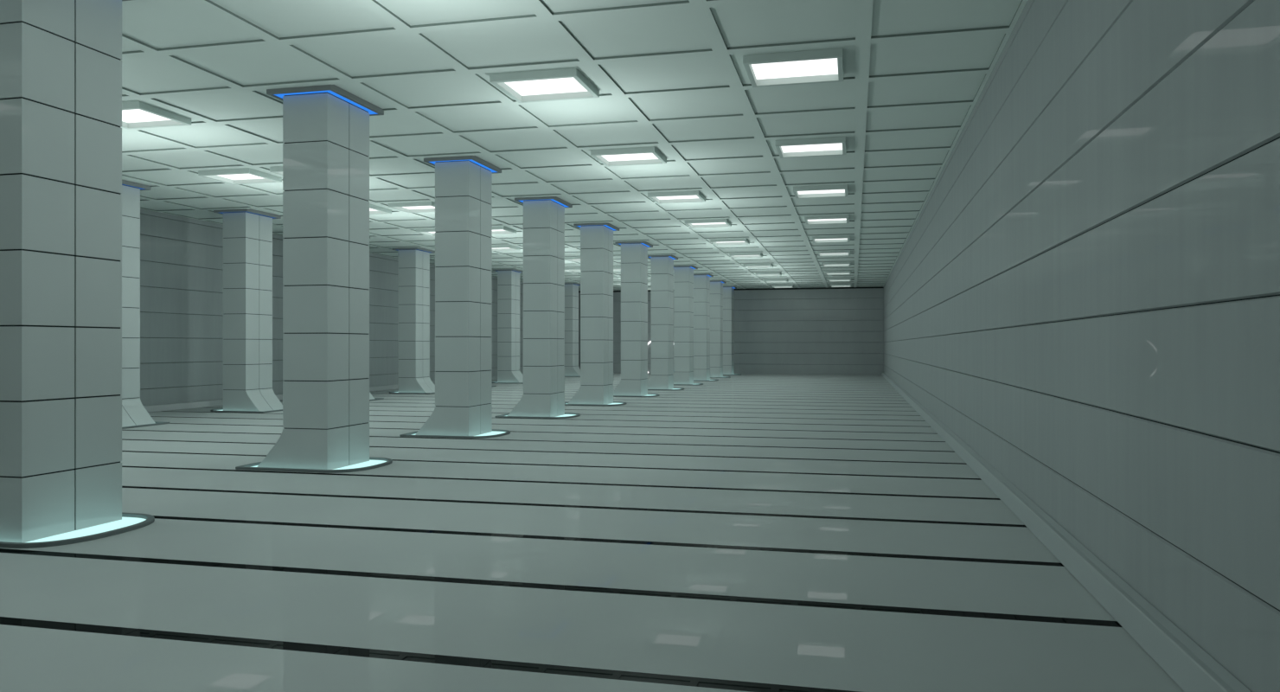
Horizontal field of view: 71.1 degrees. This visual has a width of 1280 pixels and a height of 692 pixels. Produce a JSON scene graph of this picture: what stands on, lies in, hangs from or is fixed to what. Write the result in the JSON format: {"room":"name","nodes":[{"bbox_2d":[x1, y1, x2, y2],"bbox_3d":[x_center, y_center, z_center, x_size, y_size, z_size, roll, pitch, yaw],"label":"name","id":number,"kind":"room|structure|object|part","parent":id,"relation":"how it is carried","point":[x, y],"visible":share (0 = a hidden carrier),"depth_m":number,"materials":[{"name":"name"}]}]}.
{"room":"empty pillared hall","nodes":[
{"label":"empty pillared hall","id":0,"kind":"room"},
{"bbox_2d":[139,208,523,405],"bbox_3d":[-10.777,-0.826,25.039,0.200,5.170,57.100,0,0,13],"label":"wall","id":1,"kind":"structure","parent":0,"point":[181,278],"depth_m":22.78,"materials":[{"name":"grey tile"}]},
{"bbox_2d":[143,373,523,412],"bbox_3d":[-10.624,1.477,25.003,0.139,0.164,56.700,0,0,13],"label":"baseboard","id":2,"kind":"structure","parent":1,"relation":"attached to","point":[159,407],"depth_m":22.59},
{"bbox_2d":[120,0,1027,291],"bbox_3d":[-2.038,-3.348,22.952,18.170,0.274,57.100,0,0,13],"label":"ceiling","id":3,"kind":"structure","parent":0,"point":[670,76],"depth_m":12.24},
{"bbox_2d":[121,101,191,129],"bbox_3d":[-7.026,-3.190,12.407,1.080,0.089,0.960,0,0,13],"label":"ceiling light","id":4,"kind":"object","parent":3,"relation":"attached to","point":[135,114],"visible":0.67,"depth_m":12.56,"materials":[{"name":"white plastic"}]},
{"bbox_2d":[121,108,171,122],"bbox_3d":[-7.026,-3.228,12.407,0.964,0.011,0.844,0,0,13],"label":"diffuser","id":5,"kind":"object","parent":4,"relation":"attached to","point":[136,115],"depth_m":12.65,"materials":[{"name":"white plastic"}]},
{"bbox_2d":[198,167,281,184],"bbox_3d":[-7.516,-3.190,16.855,1.080,0.089,0.960,0,0,13],"label":"ceiling light","id":6,"kind":"object","parent":3,"relation":"attached to","point":[246,176],"visible":1,"depth_m":16.88,"materials":[{"name":"white plastic"}]},
{"bbox_2d":[217,173,262,179],"bbox_3d":[-7.516,-3.228,16.855,0.964,0.011,0.844,0,0,13],"label":"diffuser","id":7,"kind":"object","parent":6,"relation":"attached to","point":[237,176],"depth_m":17.05,"materials":[{"name":"white plastic"}]},
{"bbox_2d":[269,166,282,175],"bbox_3d":[-6.048,-3.190,16.504,1.080,0.089,0.960,0,0,13],"label":"ceiling light","id":8,"kind":"object","parent":3,"relation":"attached to","point":[278,169],"visible":0.2,"depth_m":16.15,"materials":[{"name":"white plastic"}]},
{"bbox_2d":[369,204,391,214],"bbox_3d":[-6.538,-3.190,20.951,1.080,0.089,0.960,0,0,13],"label":"ceiling light","id":9,"kind":"object","parent":3,"relation":"attached to","point":[374,209],"visible":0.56,"depth_m":21.09,"materials":[{"name":"white plastic"}]},
{"bbox_2d":[388,201,435,212],"bbox_3d":[-5.069,-3.190,20.600,1.080,0.089,0.960,0,0,13],"label":"ceiling light","id":10,"kind":"object","parent":3,"relation":"attached to","point":[418,207],"visible":0.75,"depth_m":20.64,"materials":[{"name":"white plastic"}]},
{"bbox_2d":[402,205,435,209],"bbox_3d":[-5.069,-3.228,20.600,0.964,0.011,0.844,0,0,13],"label":"diffuser","id":11,"kind":"object","parent":10,"relation":"attached to","point":[418,207],"depth_m":20.91,"materials":[{"name":"white plastic"}]},
{"bbox_2d":[416,228,435,236],"bbox_3d":[-5.559,-3.190,25.048,1.080,0.089,0.960,0,0,13],"label":"ceiling light","id":12,"kind":"object","parent":3,"relation":"attached to","point":[431,232],"visible":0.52,"depth_m":24.69,"materials":[{"name":"white plastic"}]},
{"bbox_2d":[492,225,516,234],"bbox_3d":[-4.090,-3.190,24.697,1.080,0.089,0.960,0,0,13],"label":"ceiling light","id":13,"kind":"object","parent":3,"relation":"attached to","point":[502,229],"visible":0.48,"depth_m":24.80,"materials":[{"name":"white plastic"}]},
{"bbox_2d":[492,244,520,250],"bbox_3d":[-4.580,-3.190,29.144,1.080,0.089,0.960,0,0,13],"label":"ceiling light","id":14,"kind":"object","parent":3,"relation":"attached to","point":[497,247],"visible":0.57,"depth_m":29.25,"materials":[{"name":"white plastic"}]},
{"bbox_2d":[489,68,599,102],"bbox_3d":[-1.153,-3.190,11.004,1.080,0.089,0.960,0,0,13],"label":"ceiling light","id":15,"kind":"object","parent":3,"relation":"attached to","point":[567,84],"visible":1,"depth_m":11.02,"materials":[{"name":"white plastic"}]},
{"bbox_2d":[504,76,587,95],"bbox_3d":[-1.153,-3.228,11.004,0.964,0.011,0.844,0,0,13],"label":"diffuser","id":16,"kind":"object","parent":15,"relation":"attached to","point":[562,86],"depth_m":11.17,"materials":[{"name":"white plastic"}]},
{"bbox_2d":[564,256,580,262],"bbox_3d":[-2.133,-3.190,32.890,1.080,0.089,0.960,0,0,13],"label":"ceiling light","id":17,"kind":"object","parent":3,"relation":"attached to","point":[569,259],"visible":0.39,"depth_m":32.52,"materials":[{"name":"white plastic"}]},
{"bbox_2d":[564,267,580,271],"bbox_3d":[-2.623,-3.190,37.337,1.080,0.089,0.960,0,0,13],"label":"ceiling light","id":18,"kind":"object","parent":3,"relation":"attached to","point":[577,269],"visible":0.33,"depth_m":36.95,"materials":[{"name":"white plastic"}]},
{"bbox_2d":[613,266,620,270],"bbox_3d":[-1.155,-3.190,36.986,1.080,0.089,0.960,0,0,13],"label":"ceiling light","id":19,"kind":"object","parent":3,"relation":"attached to","point":[617,268],"visible":0.16,"depth_m":36.47,"materials":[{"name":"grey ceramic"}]},
{"bbox_2d":[590,146,666,166],"bbox_3d":[-0.174,-3.190,15.101,1.080,0.089,0.960,0,0,13],"label":"ceiling light","id":20,"kind":"object","parent":3,"relation":"attached to","point":[638,156],"visible":1,"depth_m":15.17,"materials":[{"name":"white plastic"}]},
{"bbox_2d":[601,153,658,161],"bbox_3d":[-0.174,-3.228,15.101,0.964,0.011,0.844,0,0,13],"label":"diffuser","id":21,"kind":"object","parent":20,"relation":"attached to","point":[640,156],"depth_m":15.33,"materials":[{"name":"white plastic"}]},
{"bbox_2d":[647,190,705,203],"bbox_3d":[0.805,-3.190,19.197,1.080,0.089,0.960,0,0,13],"label":"ceiling light","id":22,"kind":"object","parent":3,"relation":"attached to","point":[693,195],"visible":1,"depth_m":19.32,"materials":[{"name":"white plastic"}]},
{"bbox_2d":[657,195,698,199],"bbox_3d":[0.805,-3.228,19.197,0.964,0.011,0.844,0,0,13],"label":"diffuser","id":23,"kind":"object","parent":22,"relation":"attached to","point":[681,197],"depth_m":19.44,"materials":[{"name":"white plastic"}]},
{"bbox_2d":[684,218,731,228],"bbox_3d":[1.783,-3.190,23.294,1.080,0.089,0.960,0,0,13],"label":"ceiling light","id":24,"kind":"object","parent":3,"relation":"attached to","point":[710,222],"visible":1,"depth_m":23.40,"materials":[{"name":"white plastic"}]},
{"bbox_2d":[691,222,725,224],"bbox_3d":[1.783,-3.228,23.294,0.964,0.011,0.844,0,0,13],"label":"diffuser","id":25,"kind":"object","parent":24,"relation":"attached to","point":[692,223],"depth_m":23.56,"materials":[{"name":"white plastic"}]},
{"bbox_2d":[710,237,749,245],"bbox_3d":[2.762,-3.190,27.390,1.080,0.089,0.960,0,0,13],"label":"ceiling light","id":26,"kind":"object","parent":3,"relation":"attached to","point":[715,241],"visible":0.99,"depth_m":27.31,"materials":[{"name":"white plastic"}]},
{"bbox_2d":[729,252,762,258],"bbox_3d":[3.740,-3.190,31.487,1.080,0.089,0.960,0,0,13],"label":"ceiling light","id":27,"kind":"object","parent":3,"relation":"attached to","point":[744,254],"visible":0.94,"depth_m":31.29,"materials":[{"name":"white plastic"}]},
{"bbox_2d":[743,263,773,268],"bbox_3d":[4.719,-3.190,35.583,1.080,0.089,0.960,0,0,13],"label":"ceiling light","id":28,"kind":"object","parent":3,"relation":"attached to","point":[746,265],"visible":1,"depth_m":35.26,"materials":[{"name":"white plastic"}]},
{"bbox_2d":[755,272,781,275],"bbox_3d":[5.698,-3.190,39.680,1.080,0.089,0.960,0,0,13],"label":"ceiling light","id":29,"kind":"object","parent":3,"relation":"attached to","point":[756,273],"visible":1,"depth_m":39.45,"materials":[{"name":"white plastic"}]},
{"bbox_2d":[764,279,788,282],"bbox_3d":[6.676,-3.190,43.776,1.080,0.089,0.960,0,0,13],"label":"ceiling light","id":30,"kind":"object","parent":3,"relation":"attached to","point":[765,280],"visible":1,"depth_m":43.40,"materials":[{"name":"white plastic"}]},
{"bbox_2d":[772,285,793,287],"bbox_3d":[7.655,-3.190,47.873,1.080,0.089,0.960,0,0,13],"label":"ceiling light","id":31,"kind":"object","parent":3,"relation":"attached to","point":[773,286],"visible":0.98,"depth_m":48.21,"materials":[{"name":"white plastic"}]},
{"bbox_2d":[742,48,843,87],"bbox_3d":[1.784,-3.190,10.303,1.080,0.089,0.960,0,0,13],"label":"ceiling light","id":32,"kind":"object","parent":3,"relation":"attached to","point":[821,66],"visible":1,"depth_m":10.32,"materials":[{"name":"white plastic"}]},
{"bbox_2d":[751,57,838,79],"bbox_3d":[1.784,-3.228,10.303,0.964,0.011,0.844,0,0,13],"label":"diffuser","id":33,"kind":"object","parent":32,"relation":"attached to","point":[822,68],"depth_m":10.47,"materials":[{"name":"white plastic"}]},
{"bbox_2d":[774,136,846,158],"bbox_3d":[2.762,-3.190,14.399,1.080,0.089,0.960,0,0,13],"label":"ceiling light","id":34,"kind":"object","parent":3,"relation":"attached to","point":[834,145],"visible":1,"depth_m":14.47,"materials":[{"name":"white plastic"}]},
{"bbox_2d":[780,142,842,153],"bbox_3d":[2.762,-3.228,14.399,0.964,0.011,0.844,0,0,13],"label":"diffuser","id":35,"kind":"object","parent":34,"relation":"attached to","point":[826,148],"depth_m":14.65,"materials":[{"name":"white plastic"}]},
{"bbox_2d":[793,184,847,198],"bbox_3d":[3.741,-3.190,18.496,1.080,0.089,0.960,0,0,13],"label":"ceiling light","id":36,"kind":"object","parent":3,"relation":"attached to","point":[840,190],"visible":1,"depth_m":18.57,"materials":[{"name":"white plastic"}]},
{"bbox_2d":[797,189,844,194],"bbox_3d":[3.741,-3.228,18.496,0.964,0.011,0.844,0,0,13],"label":"diffuser","id":37,"kind":"object","parent":36,"relation":"attached to","point":[833,191],"depth_m":18.79,"materials":[{"name":"white plastic"}]},
{"bbox_2d":[804,214,849,224],"bbox_3d":[4.720,-3.190,22.592,1.080,0.089,0.960,0,0,13],"label":"ceiling light","id":38,"kind":"object","parent":3,"relation":"attached to","point":[840,218],"visible":0.98,"depth_m":22.76,"materials":[{"name":"white plastic"}]},
{"bbox_2d":[807,218,846,221],"bbox_3d":[4.720,-3.228,22.592,0.964,0.011,0.844,0,0,13],"label":"diffuser","id":39,"kind":"object","parent":38,"relation":"attached to","point":[821,220],"depth_m":22.92,"materials":[{"name":"white plastic"}]},
{"bbox_2d":[812,235,849,243],"bbox_3d":[5.698,-3.190,26.689,1.080,0.089,0.960,0,0,13],"label":"ceiling light","id":40,"kind":"object","parent":3,"relation":"attached to","point":[838,238],"visible":0.99,"depth_m":26.78,"materials":[{"name":"white plastic"}]},
{"bbox_2d":[819,238,845,239],"bbox_3d":[5.698,-3.228,26.689,0.964,0.011,0.844,0,0,13],"label":"diffuser","id":41,"kind":"object","parent":40,"relation":"attached to","point":[819,239],"depth_m":27.00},
{"bbox_2d":[817,250,850,255],"bbox_3d":[6.677,-3.190,30.785,1.080,0.089,0.960,0,0,13],"label":"ceiling light","id":42,"kind":"object","parent":3,"relation":"attached to","point":[819,252],"visible":0.99,"depth_m":30.44,"materials":[{"name":"white plastic"}]},
{"bbox_2d":[821,262,851,266],"bbox_3d":[7.655,-3.190,34.882,1.080,0.089,0.960,0,0,13],"label":"ceiling light","id":43,"kind":"object","parent":3,"relation":"attached to","point":[824,264],"visible":1,"depth_m":34.53,"materials":[{"name":"white plastic"}]},
{"bbox_2d":[825,270,851,275],"bbox_3d":[8.634,-3.190,38.978,1.080,0.089,0.960,0,0,13],"label":"ceiling light","id":44,"kind":"object","parent":3,"relation":"attached to","point":[836,272],"visible":1,"depth_m":38.60,"materials":[{"name":"white plastic"}]},
{"bbox_2d":[827,278,851,281],"bbox_3d":[9.613,-3.190,43.075,1.080,0.089,0.960,0,0,13],"label":"ceiling light","id":45,"kind":"object","parent":3,"relation":"attached to","point":[828,279],"visible":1,"depth_m":42.67,"materials":[{"name":"white plastic"}]},
{"bbox_2d":[830,283,851,287],"bbox_3d":[10.591,-3.190,47.171,1.080,0.089,0.960,0,0,13],"label":"ceiling light","id":46,"kind":"object","parent":3,"relation":"attached to","point":[831,285],"visible":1,"depth_m":47.52,"materials":[{"name":"white plastic"}]},
{"bbox_2d":[0,372,1183,691],"bbox_3d":[-2.038,1.684,22.952,18.170,0.250,57.100,0,0,13],"label":"floor","id":47,"kind":"structure","parent":0,"point":[744,532],"depth_m":6.42,"materials":[{"name":"grey tile"}]},
{"bbox_2d":[0,0,154,548],"bbox_3d":[-5.135,-0.835,7.634,1.678,4.788,1.294,0,0,13],"label":"tiled pillar","id":48,"kind":"structure","parent":47,"relation":"on","point":[60,64],"depth_m":7.41,"materials":[{"name":"tile"}]},
{"bbox_2d":[26,517,146,542],"bbox_3d":[-5.135,1.557,7.634,1.577,0.004,1.193,0,0,13],"label":"light","id":49,"kind":"object","parent":48,"relation":"attached to","point":[86,532],"depth_m":7.50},
{"bbox_2d":[120,179,169,428],"bbox_3d":[-10.400,-0.835,17.552,1.678,4.788,1.294,0,0,13],"label":"tiled pillar","id":50,"kind":"structure","parent":47,"relation":"on","point":[134,414],"depth_m":17.74,"materials":[{"name":"tile"}]},
{"bbox_3d":[-10.468,-3.192,17.568,0.908,0.074,1.274,0,0,13],"label":"collar frame","id":51,"kind":"part","parent":50,"relation":"part of","materials":[{"name":"grey metal"}]},
{"bbox_2d":[210,208,282,412],"bbox_3d":[-9.422,-0.835,21.649,1.678,4.788,1.294,0,0,13],"label":"tiled pillar","id":52,"kind":"structure","parent":47,"relation":"on","point":[247,233],"depth_m":21.23,"materials":[{"name":"tile"}]},
{"bbox_3d":[-9.490,-3.192,21.665,0.908,0.074,1.274,0,0,13],"label":"collar frame","id":53,"kind":"part","parent":52,"relation":"part of","materials":[{"name":"black metal"}]},
{"bbox_2d":[235,84,392,473],"bbox_3d":[-4.156,-0.835,11.730,1.678,4.788,1.294,0,0,13],"label":"tiled pillar","id":54,"kind":"structure","parent":47,"relation":"on","point":[326,127],"depth_m":11.28,"materials":[{"name":"tile"}]},
{"bbox_2d":[250,460,386,469],"bbox_3d":[-4.156,1.557,11.730,1.577,0.004,1.193,0,0,13],"label":"light","id":55,"kind":"object","parent":54,"relation":"attached to","point":[357,464],"depth_m":11.39,"materials":[{"name":"white plastic"}]},
{"bbox_3d":[-4.088,-3.192,11.714,0.908,0.074,1.274,0,0,13],"label":"collar frame","id":56,"kind":"part","parent":54,"relation":"part of","materials":[{"name":"grey metal"}]},
{"bbox_2d":[274,89,377,114],"bbox_3d":[-4.088,-3.173,11.714,0.814,0.016,1.180,0,0,13],"label":"light","id":57,"kind":"object","parent":54,"relation":"attached to","point":[334,94],"depth_m":11.29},
{"bbox_2d":[369,236,383,401],"bbox_3d":[-8.443,-0.835,25.745,1.678,4.788,1.294,0,0,13],"label":"tiled pillar","id":58,"kind":"structure","parent":47,"relation":"on","point":[371,398],"depth_m":25.98,"materials":[{"name":"tile"}]},
{"bbox_2d":[389,247,435,394],"bbox_3d":[-7.464,-0.835,29.842,1.678,4.788,1.294,0,0,13],"label":"tiled pillar","id":59,"kind":"structure","parent":47,"relation":"on","point":[413,262],"depth_m":29.40,"materials":[{"name":"tile"}]},
{"bbox_3d":[-7.532,-3.192,29.858,0.908,0.074,1.274,0,0,13],"label":"collar frame","id":60,"kind":"part","parent":59,"relation":"part of","materials":[{"name":"black metal"}]},
{"bbox_2d":[399,155,510,438],"bbox_3d":[-3.178,-0.835,15.827,1.678,4.788,1.294,0,0,13],"label":"tiled pillar","id":61,"kind":"structure","parent":47,"relation":"on","point":[463,409],"depth_m":15.36,"materials":[{"name":"tile"}]},
{"bbox_2d":[410,431,505,435],"bbox_3d":[-3.178,1.557,15.827,1.577,0.004,1.193,0,0,13],"label":"light","id":62,"kind":"object","parent":61,"relation":"attached to","point":[414,433],"depth_m":15.46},
{"bbox_3d":[-3.109,-3.192,15.810,0.908,0.074,1.274,0,0,13],"label":"collar frame","id":63,"kind":"part","parent":61,"relation":"part of","materials":[{"name":"grey metal"}]},
{"bbox_2d":[429,159,496,172],"bbox_3d":[-3.109,-3.173,15.810,0.814,0.016,1.180,0,0,13],"label":"light","id":64,"kind":"object","parent":61,"relation":"attached to","point":[482,164],"depth_m":15.39,"materials":[{"name":"blue plastic"}]},
{"bbox_2d":[492,268,523,383],"bbox_3d":[-5.507,-0.835,38.035,1.678,4.788,1.294,0,0,13],"label":"tiled pillar","id":65,"kind":"structure","parent":47,"relation":"on","point":[508,371],"depth_m":37.60,"materials":[{"name":"tile"}]},
{"bbox_3d":[-5.575,-3.192,38.051,0.908,0.074,1.274,0,0,13],"label":"collar frame","id":66,"kind":"part","parent":65,"relation":"part of","materials":[{"name":"grey metal"}]},
{"bbox_2d":[495,196,580,418],"bbox_3d":[-2.199,-0.835,19.923,1.678,4.788,1.294,0,0,13],"label":"tiled pillar","id":67,"kind":"structure","parent":47,"relation":"on","point":[543,396],"depth_m":19.46,"materials":[{"name":"tile"}]},
{"bbox_2d":[505,414,575,416],"bbox_3d":[-2.199,1.557,19.923,1.577,0.004,1.193,0,0,13],"label":"light","id":68,"kind":"object","parent":67,"relation":"attached to","point":[507,415],"depth_m":19.48,"materials":[{"name":"white plastic"}]},
{"bbox_2d":[519,198,567,207],"bbox_3d":[-2.131,-3.173,19.907,0.814,0.016,1.180,0,0,13],"label":"light","id":69,"kind":"object","parent":67,"relation":"attached to","point":[560,202],"depth_m":19.46,"materials":[{"name":"blue plastic"}]},
{"bbox_3d":[-2.131,-3.192,19.907,0.908,0.074,1.274,0,0,13],"label":"collar frame","id":70,"kind":"part","parent":67,"relation":"part of","materials":[{"name":"black metal"}]},
{"bbox_2d":[563,282,580,377],"bbox_3d":[-3.550,-0.835,46.228,1.678,4.788,1.294,0,0,13],"label":"tiled pillar","id":71,"kind":"structure","parent":47,"relation":"on","point":[572,368],"depth_m":45.76,"materials":[{"name":"tile"}]},
{"bbox_2d":[564,222,626,405],"bbox_3d":[-1.220,-0.835,24.020,1.678,4.788,1.294,0,0,13],"label":"tiled pillar","id":72,"kind":"structure","parent":47,"relation":"on","point":[596,388],"depth_m":23.55,"materials":[{"name":"tile"}]},
{"bbox_2d":[576,224,615,230],"bbox_3d":[-1.152,-3.173,24.003,0.814,0.016,1.180,0,0,13],"label":"light","id":73,"kind":"object","parent":72,"relation":"attached to","point":[582,227],"depth_m":23.56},
{"bbox_3d":[-1.152,-3.192,24.003,0.908,0.074,1.274,0,0,13],"label":"collar frame","id":74,"kind":"part","parent":72,"relation":"part of","materials":[{"name":"black metal"}]},
{"bbox_2d":[613,241,659,396],"bbox_3d":[-0.242,-0.835,28.116,1.678,4.788,1.294,0,0,13],"label":"tiled pillar","id":75,"kind":"structure","parent":47,"relation":"on","point":[633,382],"depth_m":27.64,"materials":[{"name":"tile"}]},
{"bbox_3d":[-0.173,-3.192,28.100,0.908,0.074,1.274,0,0,13],"label":"collar frame","id":76,"kind":"part","parent":75,"relation":"part of","materials":[{"name":"black metal"}]},
{"bbox_2d":[647,254,684,390],"bbox_3d":[0.737,-0.835,32.213,1.678,4.788,1.294,0,0,13],"label":"tiled pillar","id":77,"kind":"structure","parent":47,"relation":"on","point":[662,377],"depth_m":31.74,"materials":[{"name":"tile"}]},
{"bbox_3d":[0.805,-3.192,32.197,0.908,0.074,1.274,0,0,13],"label":"collar frame","id":78,"kind":"part","parent":77,"relation":"part of","materials":[{"name":"grey metal"}]},
{"bbox_2d":[673,265,703,384],"bbox_3d":[1.716,-0.835,36.309,1.678,4.788,1.294,0,0,13],"label":"tiled pillar","id":79,"kind":"structure","parent":47,"relation":"on","point":[683,275],"depth_m":35.82,"materials":[{"name":"tile"}]},
{"bbox_3d":[1.784,-3.192,36.293,0.908,0.074,1.274,0,0,13],"label":"collar frame","id":80,"kind":"part","parent":79,"relation":"part of","materials":[{"name":"grey metal"}]},
{"bbox_2d":[693,273,718,381],"bbox_3d":[2.694,-0.835,40.406,1.678,4.788,1.294,0,0,13],"label":"tiled pillar","id":81,"kind":"structure","parent":47,"relation":"on","point":[701,281],"depth_m":39.91,"materials":[{"name":"tile"}]},
{"bbox_3d":[2.762,-3.192,40.389,0.908,0.074,1.274,0,0,13],"label":"collar frame","id":82,"kind":"part","parent":81,"relation":"part of","materials":[{"name":"grey metal"}]},
{"bbox_2d":[709,280,730,377],"bbox_3d":[3.673,-0.835,44.502,1.678,4.788,1.294,0,0,13],"label":"tiled pillar","id":83,"kind":"structure","parent":47,"relation":"on","point":[716,286],"depth_m":44.00,"materials":[{"name":"tile"}]},
{"bbox_3d":[3.741,-3.192,44.486,0.908,0.074,1.274,0,0,13],"label":"collar frame","id":84,"kind":"part","parent":83,"relation":"part of","materials":[{"name":"grey metal"}]},
{"bbox_2d":[723,286,741,375],"bbox_3d":[4.652,-0.835,48.599,1.678,4.788,1.294,0,0,13],"label":"tiled pillar","id":85,"kind":"structure","parent":47,"relation":"on","point":[728,291],"depth_m":48.10,"materials":[{"name":"tile"}]},
{"bbox_2d":[578,286,883,374],"bbox_3d":[4.573,-0.826,50.623,18.170,5.170,0.200,0,0,13],"label":"wall","id":86,"kind":"structure","parent":0,"point":[824,330],"depth_m":49.47,"materials":[{"name":"grey tile"}]},
{"bbox_2d":[883,0,1279,691],"bbox_3d":[6.701,-0.826,20.864,0.200,5.170,57.100,0,0,13],"label":"wall","id":87,"kind":"structure","parent":0,"point":[1084,292],"depth_m":5.31,"materials":[{"name":"grey tile"}]},
{"bbox_2d":[881,371,1251,691],"bbox_3d":[6.548,1.477,20.901,0.139,0.164,56.700,0,0,13],"label":"baseboard","id":88,"kind":"structure","parent":87,"relation":"attached to","point":[1193,669],"depth_m":5.31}
]}

